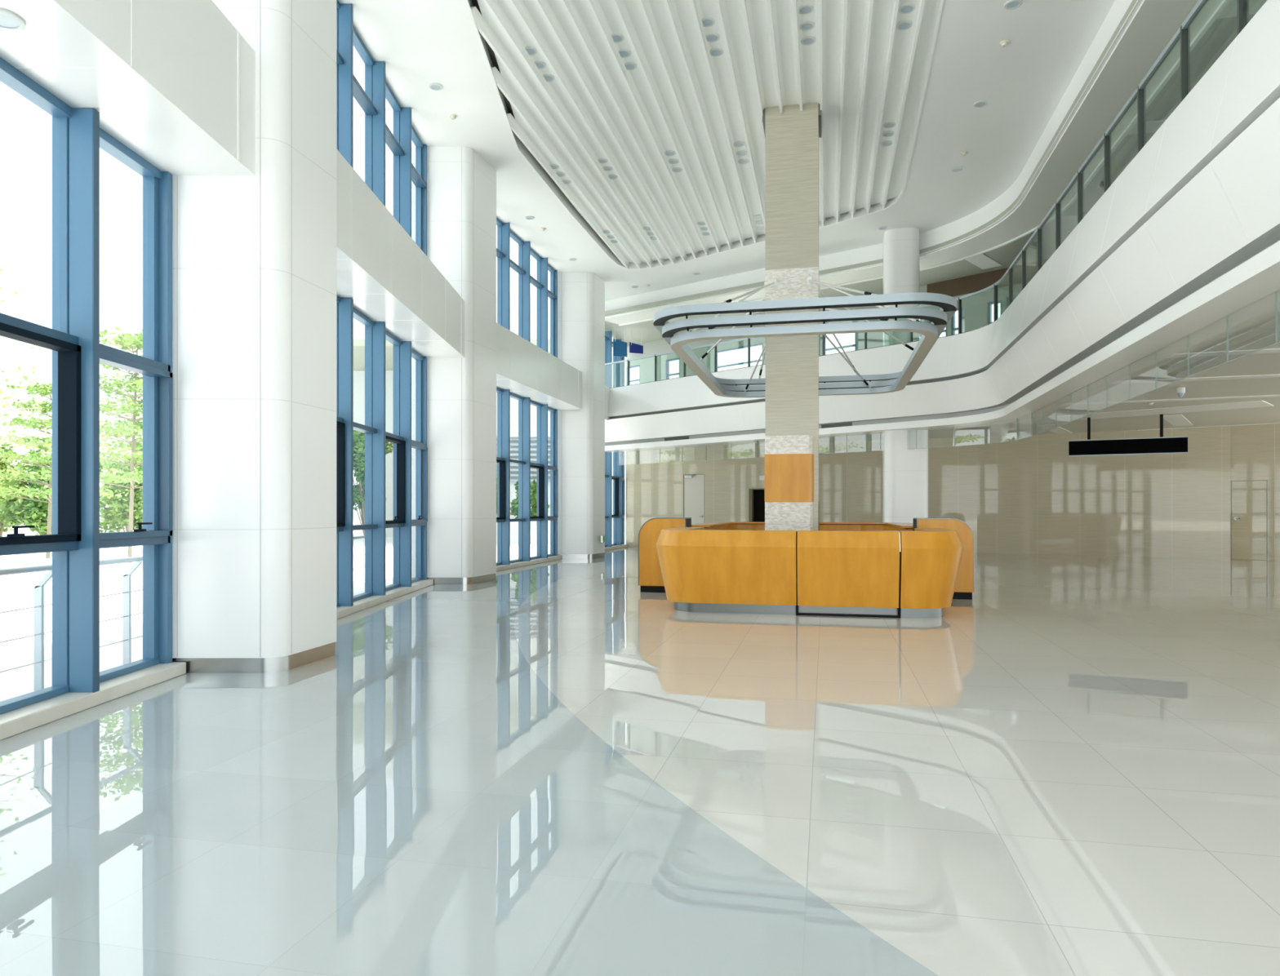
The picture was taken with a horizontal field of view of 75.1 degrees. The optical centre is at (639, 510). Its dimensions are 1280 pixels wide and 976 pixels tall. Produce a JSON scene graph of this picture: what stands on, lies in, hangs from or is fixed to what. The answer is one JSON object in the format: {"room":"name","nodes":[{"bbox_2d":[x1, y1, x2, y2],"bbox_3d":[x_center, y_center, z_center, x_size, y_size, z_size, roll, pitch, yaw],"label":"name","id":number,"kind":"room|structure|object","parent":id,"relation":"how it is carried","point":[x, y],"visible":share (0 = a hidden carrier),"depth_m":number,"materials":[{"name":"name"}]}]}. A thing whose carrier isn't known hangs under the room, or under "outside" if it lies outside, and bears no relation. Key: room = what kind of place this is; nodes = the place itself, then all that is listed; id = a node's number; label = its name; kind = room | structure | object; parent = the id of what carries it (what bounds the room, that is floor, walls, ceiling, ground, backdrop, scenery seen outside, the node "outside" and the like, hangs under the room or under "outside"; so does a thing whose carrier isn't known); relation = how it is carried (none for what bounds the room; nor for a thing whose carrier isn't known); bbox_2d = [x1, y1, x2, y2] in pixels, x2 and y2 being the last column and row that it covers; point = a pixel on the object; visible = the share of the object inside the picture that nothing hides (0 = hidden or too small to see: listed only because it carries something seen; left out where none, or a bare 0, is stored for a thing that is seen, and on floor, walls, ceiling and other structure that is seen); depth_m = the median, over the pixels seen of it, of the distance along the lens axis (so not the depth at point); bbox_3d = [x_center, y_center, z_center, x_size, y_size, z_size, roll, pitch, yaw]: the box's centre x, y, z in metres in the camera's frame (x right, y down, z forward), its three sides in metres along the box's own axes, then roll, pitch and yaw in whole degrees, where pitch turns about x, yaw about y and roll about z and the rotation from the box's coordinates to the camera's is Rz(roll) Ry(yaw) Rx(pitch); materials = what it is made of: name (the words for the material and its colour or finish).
{"room":"lobby","nodes":[
{"label":"lobby","id":0,"kind":"room"},
{"bbox_2d":[471,0,570,202],"bbox_3d":[0.029,-7.151,10.005,7.934,0.020,27.035,0,0,13],"label":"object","id":1,"kind":"structure","parent":0,"point":[475,3],"depth_m":13.22,"materials":[{"name":"grey"}]},
{"bbox_2d":[0,546,1279,975],"bbox_3d":[11.500,1.410,13.150,31.400,0.020,38.300,0,0,0],"label":"floor","id":2,"kind":"structure","parent":0,"point":[557,767],"depth_m":4.04,"materials":[{"name":"tile"}]},
{"bbox_2d":[0,662,186,740],"bbox_3d":[-4.060,1.350,1.960,0.360,0.100,10.320,0,0,0],"label":"window sill","id":3,"kind":"structure","parent":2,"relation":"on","point":[25,718],"depth_m":5.82,"materials":[{"name":"stone"}]},
{"bbox_2d":[0,57,172,714],"bbox_3d":[-4.041,-0.785,1.960,0.298,4.170,10.320,0,0,0],"label":"window","id":4,"kind":"structure","parent":3,"relation":"on","point":[76,540],"depth_m":5.93,"materials":[{"name":"blue metal"}]},
{"bbox_2d":[172,0,336,673],"bbox_3d":[-3.571,-2.720,7.718,1.278,8.240,1.163,0,0,0],"label":"column","id":5,"kind":"structure","parent":2,"relation":"on","point":[254,257],"depth_m":7.14,"materials":[{"name":"white paint"}]},
{"bbox_2d":[0,0,255,175],"bbox_3d":[-3.766,-3.398,2.010,0.948,1.063,10.420,0,0,0],"label":"beam","id":6,"kind":"structure","parent":5,"relation":"attached to","point":[173,82],"depth_m":5.93,"materials":[{"name":"white paint"}]},
{"bbox_2d":[0,8,25,31],"bbox_3d":[-3.721,-2.861,4.852,0.224,0.016,0.224,0,0,0],"label":"recessed light","id":7,"kind":"object","parent":6,"relation":"attached to","point":[10,21],"visible":1,"depth_m":4.87,"materials":[{"name":"white"}]},
{"bbox_2d":[336,149,464,357],"bbox_3d":[-3.766,-3.398,11.765,0.948,1.063,7.930,0,0,0],"label":"beam","id":8,"kind":"structure","parent":5,"relation":"attached to","point":[389,279],"depth_m":11.34,"materials":[{"name":"white paint"}]},
{"bbox_2d":[336,0,426,256],"bbox_3d":[-4.041,-5.385,11.815,0.298,2.910,7.630,0,0,0],"label":"window","id":9,"kind":"structure","parent":8,"relation":"on","point":[371,101],"depth_m":12.67,"materials":[{"name":"blue metal"}]},
{"bbox_2d":[336,579,433,619],"bbox_3d":[-4.060,1.350,11.815,0.360,0.100,7.630,0,0,0],"label":"kerb","id":10,"kind":"object","parent":2,"relation":"on","point":[369,602],"visible":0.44,"depth_m":12.46,"materials":[{"name":"stone"}]},
{"bbox_2d":[336,295,427,607],"bbox_3d":[-4.041,-0.785,11.815,0.298,4.170,7.630,0,0,0],"label":"window","id":11,"kind":"structure","parent":10,"relation":"on","point":[375,526],"depth_m":12.67,"materials":[{"name":"blue metal"}]},
{"bbox_2d":[411,146,496,584],"bbox_3d":[-3.600,-2.720,16.250,1.265,8.240,1.383,0,0,8],"label":"column","id":12,"kind":"structure","parent":2,"relation":"on","point":[461,185],"depth_m":15.65,"materials":[{"name":"white paint"}]},
{"bbox_2d":[496,323,582,410],"bbox_3d":[-2.918,-3.398,20.072,0.948,1.063,7.670,0,0,12],"label":"beam","id":13,"kind":"structure","parent":12,"relation":"attached to","point":[523,368],"depth_m":19.98,"materials":[{"name":"white paint"}]},
{"bbox_2d":[496,217,557,357],"bbox_3d":[-3.176,-5.385,20.180,0.299,2.910,7.370,0,0,12],"label":"window","id":14,"kind":"structure","parent":13,"relation":"on","point":[504,233],"depth_m":21.20,"materials":[{"name":"blue metal"}]},
{"bbox_2d":[496,555,561,571],"bbox_3d":[-3.195,1.350,20.183,0.360,0.100,7.370,0,0,12],"label":"kerb","id":15,"kind":"object","parent":2,"relation":"on","point":[500,567],"visible":0.44,"depth_m":20.92,"materials":[{"name":"stone"}]},
{"bbox_2d":[496,387,557,565],"bbox_3d":[-3.176,-0.784,20.179,0.305,4.169,7.370,0,0,12],"label":"window","id":16,"kind":"structure","parent":15,"relation":"on","point":[503,459],"depth_m":21.20,"materials":[{"name":"blue metal"}]},
{"bbox_2d":[557,271,604,559],"bbox_3d":[-1.772,-2.720,24.425,1.274,8.240,1.266,0,0,9],"label":"column","id":17,"kind":"structure","parent":2,"relation":"on","point":[580,295],"depth_m":23.90,"materials":[{"name":"white paint"}]},
{"bbox_2d":[604,386,609,421],"bbox_3d":[-1.135,-3.398,28.271,0.948,1.063,7.550,0,0,12],"label":"beam","id":18,"kind":"structure","parent":17,"relation":"attached to","point":[606,388],"depth_m":26.45,"materials":[{"name":"white paint"}]},
{"bbox_2d":[604,331,624,387],"bbox_3d":[-1.393,-5.385,28.378,0.298,2.910,7.250,0,0,12],"label":"window","id":19,"kind":"structure","parent":18,"relation":"on","point":[618,368],"depth_m":29.51,"materials":[{"name":"blue metal"}]},
{"bbox_2d":[604,544,627,551],"bbox_3d":[-1.412,1.350,28.382,0.360,0.100,7.250,0,0,12],"label":"kerb","id":20,"kind":"object","parent":2,"relation":"on","point":[615,547],"visible":0.35,"depth_m":30.03,"materials":[{"name":"stone"}]},
{"bbox_2d":[604,452,625,546],"bbox_3d":[-1.393,-0.784,28.378,0.305,4.169,7.250,0,0,12],"label":"window","id":21,"kind":"structure","parent":20,"relation":"on","point":[618,477],"depth_m":30.84,"materials":[{"name":"blue metal"}]},
{"bbox_2d":[638,517,691,592],"bbox_3d":[0.435,0.765,14.345,0.824,1.270,0.580,0,0,13],"label":"cabinet","id":22,"kind":"object","parent":2,"relation":"on","point":[650,575],"visible":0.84,"depth_m":14.11,"materials":[{"name":"orange wood"}]},
{"bbox_2d":[762,102,821,531],"bbox_3d":[2.698,-2.790,14.714,1.000,8.380,1.018,0,0,13],"label":"pillar","id":23,"kind":"structure","parent":2,"relation":"on","point":[792,136],"depth_m":14.31,"materials":[{"name":"stone"}]},
{"bbox_2d":[653,276,956,398],"bbox_3d":[2.905,-3.223,14.726,4.280,1.535,6.980,0,0,13],"label":"canopy","id":24,"kind":"object","parent":23,"relation":"attached to","point":[940,319],"visible":0.96,"depth_m":11.67,"materials":[{"name":"silver metal"}]},
{"bbox_2d":[691,521,912,531],"bbox_3d":[3.277,0.833,16.395,4.140,1.135,4.520,0,0,13],"label":"countertop","id":25,"kind":"structure","parent":2,"relation":"on","point":[737,526],"depth_m":17.96,"materials":[{"name":"orange wood"}]},
{"bbox_2d":[655,527,964,618],"bbox_3d":[2.362,0.838,11.925,4.140,1.124,2.204,0,0,13],"label":"reception desk","id":26,"kind":"object","parent":2,"relation":"on","point":[882,574],"visible":1,"depth_m":10.94,"materials":[{"name":"orange wood"}]},
{"bbox_2d":[883,227,928,523],"bbox_3d":[6.568,-2.720,20.598,1.040,8.240,0.900,0,0,13],"label":"column","id":27,"kind":"structure","parent":2,"relation":"on","point":[905,472],"depth_m":20.19,"materials":[{"name":"white paint"}]},
{"bbox_2d":[912,518,974,599],"bbox_3d":[4.862,0.765,13.358,0.864,1.270,0.580,0,0,13],"label":"cabinet","id":28,"kind":"object","parent":2,"relation":"on","point":[965,584],"visible":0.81,"depth_m":13.03,"materials":[{"name":"orange wood"}]},
{"bbox_2d":[337,0,1115,301],"bbox_3d":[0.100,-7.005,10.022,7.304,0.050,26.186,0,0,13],"label":"ceiling","id":29,"kind":"structure","parent":0,"point":[757,6],"depth_m":13.96,"materials":[{"name":"white paint"}]},
{"bbox_2d":[428,83,443,90],"bbox_3d":[-3.296,-6.832,13.432,0.224,0.016,0.224,0,0,0],"label":"recessed light","id":30,"kind":"object","parent":29,"relation":"in","point":[435,86],"visible":1,"depth_m":13.42,"materials":[{"name":"white"}]},
{"bbox_2d":[524,46,537,55],"bbox_3d":[-1.672,-6.971,12.638,0.224,0.016,0.224,0,0,0],"label":"recessed light","id":31,"kind":"object","parent":29,"relation":"in","point":[531,51],"visible":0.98,"depth_m":12.62,"materials":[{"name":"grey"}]},
{"bbox_2d":[533,61,546,69],"bbox_3d":[-1.585,-6.971,13.037,0.224,0.016,0.224,0,0,0],"label":"recessed light","id":32,"kind":"object","parent":29,"relation":"in","point":[540,65],"visible":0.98,"depth_m":13.02,"materials":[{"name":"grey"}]},
{"bbox_2d":[542,74,555,81],"bbox_3d":[-1.487,-6.971,13.423,0.224,0.016,0.224,0,0,0],"label":"recessed light","id":33,"kind":"object","parent":29,"relation":"in","point":[548,77],"visible":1,"depth_m":13.41,"materials":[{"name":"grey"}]},
{"bbox_2d":[597,158,608,164],"bbox_3d":[-0.754,-6.971,16.619,0.224,0.016,0.224,0,0,0],"label":"recessed light","id":34,"kind":"object","parent":29,"relation":"in","point":[602,161],"visible":1,"depth_m":16.61,"materials":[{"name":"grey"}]},
{"bbox_2d":[602,166,613,171],"bbox_3d":[-0.667,-6.971,16.992,0.224,0.016,0.224,0,0,0],"label":"recessed light","id":35,"kind":"object","parent":29,"relation":"in","point":[606,168],"visible":0.99,"depth_m":16.97,"materials":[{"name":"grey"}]},
{"bbox_2d":[608,174,617,179],"bbox_3d":[-0.576,-6.971,17.416,0.224,0.016,0.224,0,0,0],"label":"recessed light","id":36,"kind":"object","parent":29,"relation":"in","point":[611,176],"visible":0.99,"depth_m":17.39,"materials":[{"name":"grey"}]},
{"bbox_2d":[611,33,623,43],"bbox_3d":[-0.350,-6.971,12.295,0.224,0.016,0.224,0,0,0],"label":"recessed light","id":37,"kind":"object","parent":29,"relation":"in","point":[617,37],"visible":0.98,"depth_m":12.28,"materials":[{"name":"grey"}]},
{"bbox_2d":[618,48,631,57],"bbox_3d":[-0.244,-6.971,12.709,0.224,0.016,0.224,0,0,0],"label":"recessed light","id":38,"kind":"object","parent":29,"relation":"in","point":[624,53],"visible":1,"depth_m":12.69,"materials":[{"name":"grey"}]},
{"bbox_2d":[624,62,636,71],"bbox_3d":[-0.161,-6.971,13.075,0.224,0.016,0.224,0,0,0],"label":"recessed light","id":39,"kind":"object","parent":29,"relation":"in","point":[629,66],"visible":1,"depth_m":13.06,"materials":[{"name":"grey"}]},
{"bbox_2d":[664,151,675,155],"bbox_3d":[0.588,-6.971,16.262,0.224,0.016,0.224,0,0,0],"label":"recessed light","id":40,"kind":"object","parent":29,"relation":"in","point":[667,153],"visible":0.99,"depth_m":16.25,"materials":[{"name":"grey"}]},
{"bbox_2d":[668,159,679,164],"bbox_3d":[0.679,-6.971,16.649,0.224,0.016,0.224,0,0,0],"label":"recessed light","id":41,"kind":"object","parent":29,"relation":"in","point":[672,161],"visible":0.97,"depth_m":16.64,"materials":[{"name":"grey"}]},
{"bbox_2d":[671,167,682,172],"bbox_3d":[0.761,-6.971,17.056,0.224,0.016,0.224,0,0,0],"label":"recessed light","id":42,"kind":"object","parent":29,"relation":"in","point":[676,169],"visible":0.98,"depth_m":17.05,"materials":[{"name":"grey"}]},
{"bbox_2d":[702,17,715,26],"bbox_3d":[0.961,-6.971,11.893,0.224,0.016,0.224,0,0,0],"label":"recessed light","id":43,"kind":"object","parent":29,"relation":"in","point":[707,21],"visible":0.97,"depth_m":11.88,"materials":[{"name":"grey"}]},
{"bbox_2d":[706,32,719,42],"bbox_3d":[1.067,-6.971,12.279,0.224,0.016,0.224,0,0,0],"label":"recessed light","id":44,"kind":"object","parent":29,"relation":"in","point":[710,37],"visible":1,"depth_m":12.27,"materials":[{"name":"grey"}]},
{"bbox_2d":[709,48,723,57],"bbox_3d":[1.160,-6.971,12.673,0.224,0.016,0.224,0,0,0],"label":"recessed light","id":45,"kind":"object","parent":29,"relation":"in","point":[715,52],"visible":1,"depth_m":12.66,"materials":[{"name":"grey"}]},
{"bbox_2d":[733,141,745,147],"bbox_3d":[1.891,-6.971,15.864,0.224,0.016,0.224,0,0,0],"label":"recessed light","id":46,"kind":"object","parent":29,"relation":"in","point":[739,144],"visible":1,"depth_m":15.85,"materials":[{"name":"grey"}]},
{"bbox_2d":[736,151,747,155],"bbox_3d":[1.989,-6.971,16.262,0.224,0.016,0.224,0,0,0],"label":"recessed light","id":47,"kind":"object","parent":29,"relation":"in","point":[739,153],"visible":1,"depth_m":16.26,"materials":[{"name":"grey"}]},
{"bbox_2d":[737,159,749,164],"bbox_3d":[2.075,-6.971,16.649,0.224,0.016,0.224,0,0,0],"label":"recessed light","id":48,"kind":"object","parent":29,"relation":"in","point":[742,161],"visible":1,"depth_m":16.64,"materials":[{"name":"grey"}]},
{"bbox_2d":[798,4,813,14],"bbox_3d":[2.309,-6.971,11.589,0.224,0.016,0.224,0,0,0],"label":"recessed light","id":49,"kind":"object","parent":29,"relation":"in","point":[806,9],"visible":1,"depth_m":11.58,"materials":[{"name":"white"}]},
{"bbox_2d":[800,21,814,31],"bbox_3d":[2.407,-6.971,11.987,0.224,0.016,0.224,0,0,0],"label":"recessed light","id":50,"kind":"object","parent":29,"relation":"in","point":[807,25],"visible":1,"depth_m":11.98,"materials":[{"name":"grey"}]},
{"bbox_2d":[800,35,816,45],"bbox_3d":[2.501,-6.971,12.362,0.224,0.016,0.224,0,0,0],"label":"recessed light","id":51,"kind":"object","parent":29,"relation":"in","point":[806,41],"visible":1,"depth_m":12.35,"materials":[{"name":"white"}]},
{"bbox_2d":[880,141,892,146],"bbox_3d":[4.702,-6.971,15.836,0.224,0.016,0.224,0,0,0],"label":"recessed light","id":52,"kind":"object","parent":29,"relation":"in","point":[885,144],"visible":1,"depth_m":15.83,"materials":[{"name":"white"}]},
{"bbox_2d":[881,131,893,137],"bbox_3d":[4.606,-6.971,15.432,0.224,0.016,0.224,0,0,0],"label":"recessed light","id":53,"kind":"object","parent":29,"relation":"in","point":[887,134],"visible":1,"depth_m":15.42,"materials":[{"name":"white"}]},
{"bbox_2d":[883,122,895,128],"bbox_3d":[4.522,-6.971,15.073,0.224,0.016,0.224,0,0,0],"label":"recessed light","id":54,"kind":"object","parent":29,"relation":"in","point":[888,125],"visible":1,"depth_m":15.06,"materials":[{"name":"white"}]},
{"bbox_2d":[896,20,912,30],"bbox_3d":[3.803,-6.971,11.971,0.224,0.016,0.224,0,0,0],"label":"recessed light","id":55,"kind":"object","parent":29,"relation":"in","point":[906,24],"visible":1,"depth_m":11.96,"materials":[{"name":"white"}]},
{"bbox_2d":[898,3,915,13],"bbox_3d":[3.713,-6.971,11.574,0.224,0.016,0.224,0,0,0],"label":"recessed light","id":56,"kind":"object","parent":29,"relation":"in","point":[906,8],"visible":1,"depth_m":11.56,"materials":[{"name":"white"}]},
{"bbox_2d":[604,0,1231,325],"bbox_3d":[5.141,-6.595,12.472,8.955,0.690,32.801,0,0,-8],"label":"ceiling soffit","id":57,"kind":"object","parent":29,"relation":"attached to","point":[1150,25],"visible":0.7,"depth_m":14.85,"materials":[{"name":"white paint"}]},
{"bbox_2d":[951,166,962,172],"bbox_3d":[6.352,-6.832,16.683,0.224,0.016,0.224,0,0,0],"label":"recessed light","id":58,"kind":"object","parent":29,"relation":"in","point":[958,168],"visible":1,"depth_m":16.67,"materials":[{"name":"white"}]},
{"bbox_2d":[973,100,987,107],"bbox_3d":[5.731,-6.832,14.003,0.224,0.016,0.224,0,0,0],"label":"recessed light","id":59,"kind":"object","parent":29,"relation":"in","point":[980,104],"visible":1,"depth_m":13.99,"materials":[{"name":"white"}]},
{"bbox_2d":[1000,40,1008,47],"bbox_3d":[5.324,-6.812,12.164,0.120,0.055,0.120,0,0,0],"label":"smoke detector","id":60,"kind":"object","parent":29,"relation":"attached to","point":[1003,43],"visible":1,"depth_m":12.14,"materials":[{"name":"beige plastic"}]},
{"bbox_2d":[1004,0,1022,9],"bbox_3d":[5.041,-6.832,11.242,0.224,0.016,0.224,0,0,0],"label":"recessed light","id":61,"kind":"object","parent":29,"relation":"in","point":[1011,4],"visible":1,"depth_m":11.23,"materials":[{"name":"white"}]},
{"bbox_2d":[626,281,1029,383],"bbox_3d":[7.475,-4.780,14.527,9.401,3.120,38.074,0,0,-10],"label":"wall","id":62,"kind":"structure","parent":0,"point":[975,308],"depth_m":25.99,"materials":[{"name":"grey paint"}]},
{"bbox_2d":[927,258,1048,297],"bbox_3d":[9.223,-6.109,22.208,0.126,0.459,3.295,0,0,-43],"label":"band","id":63,"kind":"object","parent":62,"relation":"attached to","point":[973,283],"visible":0.71,"depth_m":22.32,"materials":[{"name":"white paint"}]},
{"bbox_2d":[604,0,1254,346],"bbox_3d":[6.193,-6.390,14.155,11.895,0.100,38.053,0,0,-8],"label":"ceiling","id":64,"kind":"structure","parent":0,"point":[1224,31],"depth_m":18.62,"materials":[{"name":"grey"}]},
{"bbox_2d":[613,325,626,357],"bbox_3d":[-0.649,-5.821,28.713,0.587,1.038,0.169,0,0,-32],"label":"board","id":65,"kind":"object","parent":64,"relation":"hanging from","point":[620,348],"visible":1,"depth_m":28.73,"materials":[{"name":"blue"}]},
{"bbox_2d":[629,328,643,354],"bbox_3d":[-0.091,-5.904,29.013,0.586,0.871,0.169,0,0,-32],"label":"board","id":66,"kind":"object","parent":64,"relation":"hanging from","point":[633,348],"visible":1,"depth_m":29.02,"materials":[{"name":"blue"}]},
{"bbox_2d":[965,0,1266,269],"bbox_3d":[7.821,-6.324,9.177,3.847,0.029,25.414,0,0,8],"label":"ceiling strip","id":67,"kind":"object","parent":64,"relation":"attached to","point":[982,261],"visible":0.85,"depth_m":13.61,"materials":[{"name":"white"}]},
{"bbox_2d":[604,0,1279,452],"bbox_3d":[4.664,-2.935,12.352,8.916,1.990,32.758,0,0,-7],"label":"balcony slab","id":68,"kind":"object","parent":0,"point":[1185,239],"visible":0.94,"depth_m":9.96,"materials":[{"name":"white paint"}]},
{"bbox_2d":[664,436,688,441],"bbox_3d":[1.102,-2.160,25.192,0.020,0.090,0.990,0,0,-45],"label":"grille","id":69,"kind":"object","parent":68,"relation":"on","point":[680,437],"visible":1,"depth_m":25.19,"materials":[{"name":"grey metal"}]},
{"bbox_2d":[821,422,852,428],"bbox_3d":[5.014,-2.160,21.241,0.020,0.090,0.890,0,0,-45],"label":"grille","id":70,"kind":"object","parent":68,"relation":"on","point":[844,424],"visible":1,"depth_m":21.23,"materials":[{"name":"grey metal"}]},
{"bbox_2d":[604,0,1248,388],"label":"glass railing","id":71,"kind":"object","parent":68,"relation":"on","point":[989,304],"depth_m":11.69,"materials":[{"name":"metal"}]},
{"bbox_2d":[626,291,1279,465],"bbox_3d":[4.977,-1.706,13.780,7.073,0.468,28.700,0,0,-9],"label":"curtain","id":72,"kind":"object","parent":68,"relation":"hanging from","point":[1276,292],"visible":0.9,"depth_m":11.08,"materials":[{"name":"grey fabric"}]},
{"bbox_2d":[625,423,1279,560],"bbox_3d":[10.156,-0.550,27.178,23.396,3.900,1.780,0,0,28],"label":"wall","id":73,"kind":"structure","parent":0,"point":[1027,495],"depth_m":26.41,"materials":[{"name":"stone"}]},
{"bbox_2d":[683,474,704,524],"bbox_3d":[2.038,0.035,30.991,0.821,2.730,0.312,0,0,21],"label":"door","id":74,"kind":"structure","parent":73,"relation":"in","point":[693,484],"depth_m":30.92,"materials":[{"name":"beige wood"}]},
{"bbox_2d":[748,488,764,521],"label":"door","id":75,"kind":"structure","parent":73,"relation":"in","point":[756,496],"depth_m":31.61,"materials":[{"name":"brown"}]},
{"bbox_2d":[1231,480,1267,560],"bbox_3d":[17.195,0.280,23.475,0.846,2.240,0.299,0,0,41],"label":"door","id":76,"kind":"structure","parent":73,"relation":"in","point":[1249,499],"depth_m":23.41,"materials":[{"name":"wood"}]},
{"bbox_2d":[725,305,1279,444],"bbox_3d":[13.044,-2.500,13.880,27.911,0.200,36.239,0,0,0],"label":"ceiling","id":77,"kind":"structure","parent":0,"point":[1258,332],"depth_m":17.16,"materials":[{"name":"grey"}]},
{"bbox_2d":[1068,413,1187,457],"bbox_3d":[12.310,-1.898,21.053,2.594,1.004,0.132,0,0,28],"label":"hanging sign","id":78,"kind":"object","parent":77,"relation":"hanging from","point":[1166,445],"visible":0.93,"depth_m":20.98,"materials":[{"name":"black"}]},
{"bbox_2d":[1007,348,1279,433],"bbox_3d":[9.800,-2.390,20.054,11.257,0.017,14.245,0,0,39],"label":"ceiling strip","id":79,"kind":"object","parent":77,"relation":"attached to","point":[1174,420],"visible":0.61,"depth_m":19.03,"materials":[{"name":"white"}]},
{"bbox_2d":[1176,387,1185,397],"bbox_3d":[10.618,-2.305,16.335,0.148,0.190,0.148,0,0,0],"label":"security camera","id":80,"kind":"object","parent":77,"relation":"attached to","point":[1180,392],"visible":1,"depth_m":16.29,"materials":[{"name":"white plastic"}]},
{"label":"outside","id":81,"kind":"structure","parent":0,"visible":0},
{"bbox_2d":[0,520,625,702],"bbox_3d":[0.000,1.565,25.000,180.000,0.270,170.000,0,0,0],"label":"ground","id":82,"kind":"structure","parent":81,"point":[16,590],"depth_m":12.30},
{"bbox_2d":[0,479,13,513],"bbox_3d":[-28.738,-0.563,35.834,2.546,4.027,2.414,0,0,8],"label":"leafy bush","id":83,"kind":"object","parent":82,"relation":"on","point":[1,480],"visible":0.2,"depth_m":36.30,"materials":[{"name":"green plant"}]},
{"bbox_2d":[0,441,22,536],"bbox_3d":[-30.984,-0.944,39.800,2.594,4.786,2.641,0,0,-32],"label":"leafy bush","id":84,"kind":"object","parent":82,"relation":"on","point":[2,524],"visible":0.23,"depth_m":39.73,"materials":[{"name":"green plant"}]},
{"bbox_2d":[0,457,52,535],"bbox_3d":[-25.539,-0.497,36.092,3.042,3.916,3.410,0,0,36],"label":"leafy bush","id":85,"kind":"object","parent":82,"relation":"on","point":[27,512],"visible":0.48,"depth_m":35.12,"materials":[{"name":"green plant"}]},
{"bbox_2d":[0,258,52,449],"bbox_3d":[-15.205,-2.544,17.925,5.454,7.950,5.514,0,0,0],"label":"tree","id":86,"kind":"object","parent":82,"relation":"on","point":[21,442],"visible":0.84,"depth_m":18.90,"materials":[{"name":"green plant"}]},
{"bbox_2d":[0,379,130,558],"bbox_3d":[-17.532,-1.181,24.599,4.549,5.226,4.258,0,0,0],"label":"tree","id":87,"kind":"object","parent":82,"relation":"on","point":[45,389],"visible":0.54,"depth_m":24.23,"materials":[{"name":"green plant"}]},
{"bbox_2d":[28,444,103,477],"bbox_3d":[-27.200,-0.853,39.846,2.966,4.600,2.847,0,0,0],"label":"leafy bush","id":88,"kind":"object","parent":82,"relation":"on","point":[46,448],"visible":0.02,"depth_m":38.95,"materials":[{"name":"green plant"}]},
{"bbox_2d":[26,326,142,563],"bbox_3d":[-13.837,-1.691,22.560,4.755,6.245,4.437,0,0,8],"label":"tree","id":89,"kind":"object","parent":82,"relation":"on","point":[126,344],"visible":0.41,"depth_m":22.24,"materials":[{"name":"green plant"}]},
{"bbox_2d":[99,454,142,532],"bbox_3d":[-22.250,-0.479,35.935,2.549,3.868,2.259,0,0,-25],"label":"leafy bush","id":90,"kind":"object","parent":82,"relation":"on","point":[118,506],"visible":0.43,"depth_m":35.65,"materials":[{"name":"green plant"}]},
{"bbox_2d":[99,329,142,472],"bbox_3d":[-16.989,-2.433,29.599,4.848,7.728,4.782,0,0,11],"label":"tree","id":91,"kind":"object","parent":82,"relation":"on","point":[140,424],"visible":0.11,"depth_m":28.67,"materials":[{"name":"green plant"}]},
{"bbox_2d":[99,381,142,525],"bbox_3d":[-48.500,-5.085,77.450,7.000,13.030,5.100,0,0,0],"label":"tree","id":92,"kind":"object","parent":82,"relation":"on","point":[102,394],"visible":0.08,"depth_m":75.01,"materials":[{"name":"green plant"}]},
{"bbox_2d":[103,437,142,530],"bbox_3d":[-23.733,-0.999,39.889,3.143,4.906,3.236,0,0,0],"label":"leafy bush","id":93,"kind":"object","parent":82,"relation":"on","point":[138,437],"visible":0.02,"depth_m":39.13,"materials":[{"name":"green plant"}]},
{"bbox_2d":[0,535,364,691],"bbox_3d":[-4.693,0.928,8.750,0.194,1.004,12.500,0,0,0],"label":"terrace railing","id":94,"kind":"object","parent":82,"relation":"on","point":[38,590],"visible":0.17,"depth_m":6.59,"materials":[{"name":"silver metal"}]},
{"bbox_2d":[353,430,393,535],"bbox_3d":[-12.493,-1.252,38.167,2.559,5.394,2.693,0,0,0],"label":"tree","id":95,"kind":"object","parent":82,"relation":"on","point":[358,437],"visible":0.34,"depth_m":37.62,"materials":[{"name":"green plant"}]},
{"bbox_2d":[353,295,550,537],"bbox_3d":[-9.750,-4.835,44.250,14.500,12.530,15.500,0,0,0],"label":"sky","id":96,"kind":"structure","parent":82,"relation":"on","point":[358,328],"depth_m":43.00,"materials":[{"name":"white"}]},
{"bbox_2d":[496,521,550,544],"bbox_3d":[-6.550,0.965,36.250,5.900,0.930,2.500,0,0,0],"label":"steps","id":97,"kind":"structure","parent":82,"relation":"on","point":[513,525],"depth_m":36.00,"materials":[{"name":"white"}]},
{"bbox_2d":[510,479,550,521],"bbox_3d":[-5.078,-0.026,38.526,1.841,2.952,1.820,0,0,0],"label":"leafy bush","id":98,"kind":"object","parent":82,"relation":"on","point":[514,504],"visible":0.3,"depth_m":38.09,"materials":[{"name":"green plant"}]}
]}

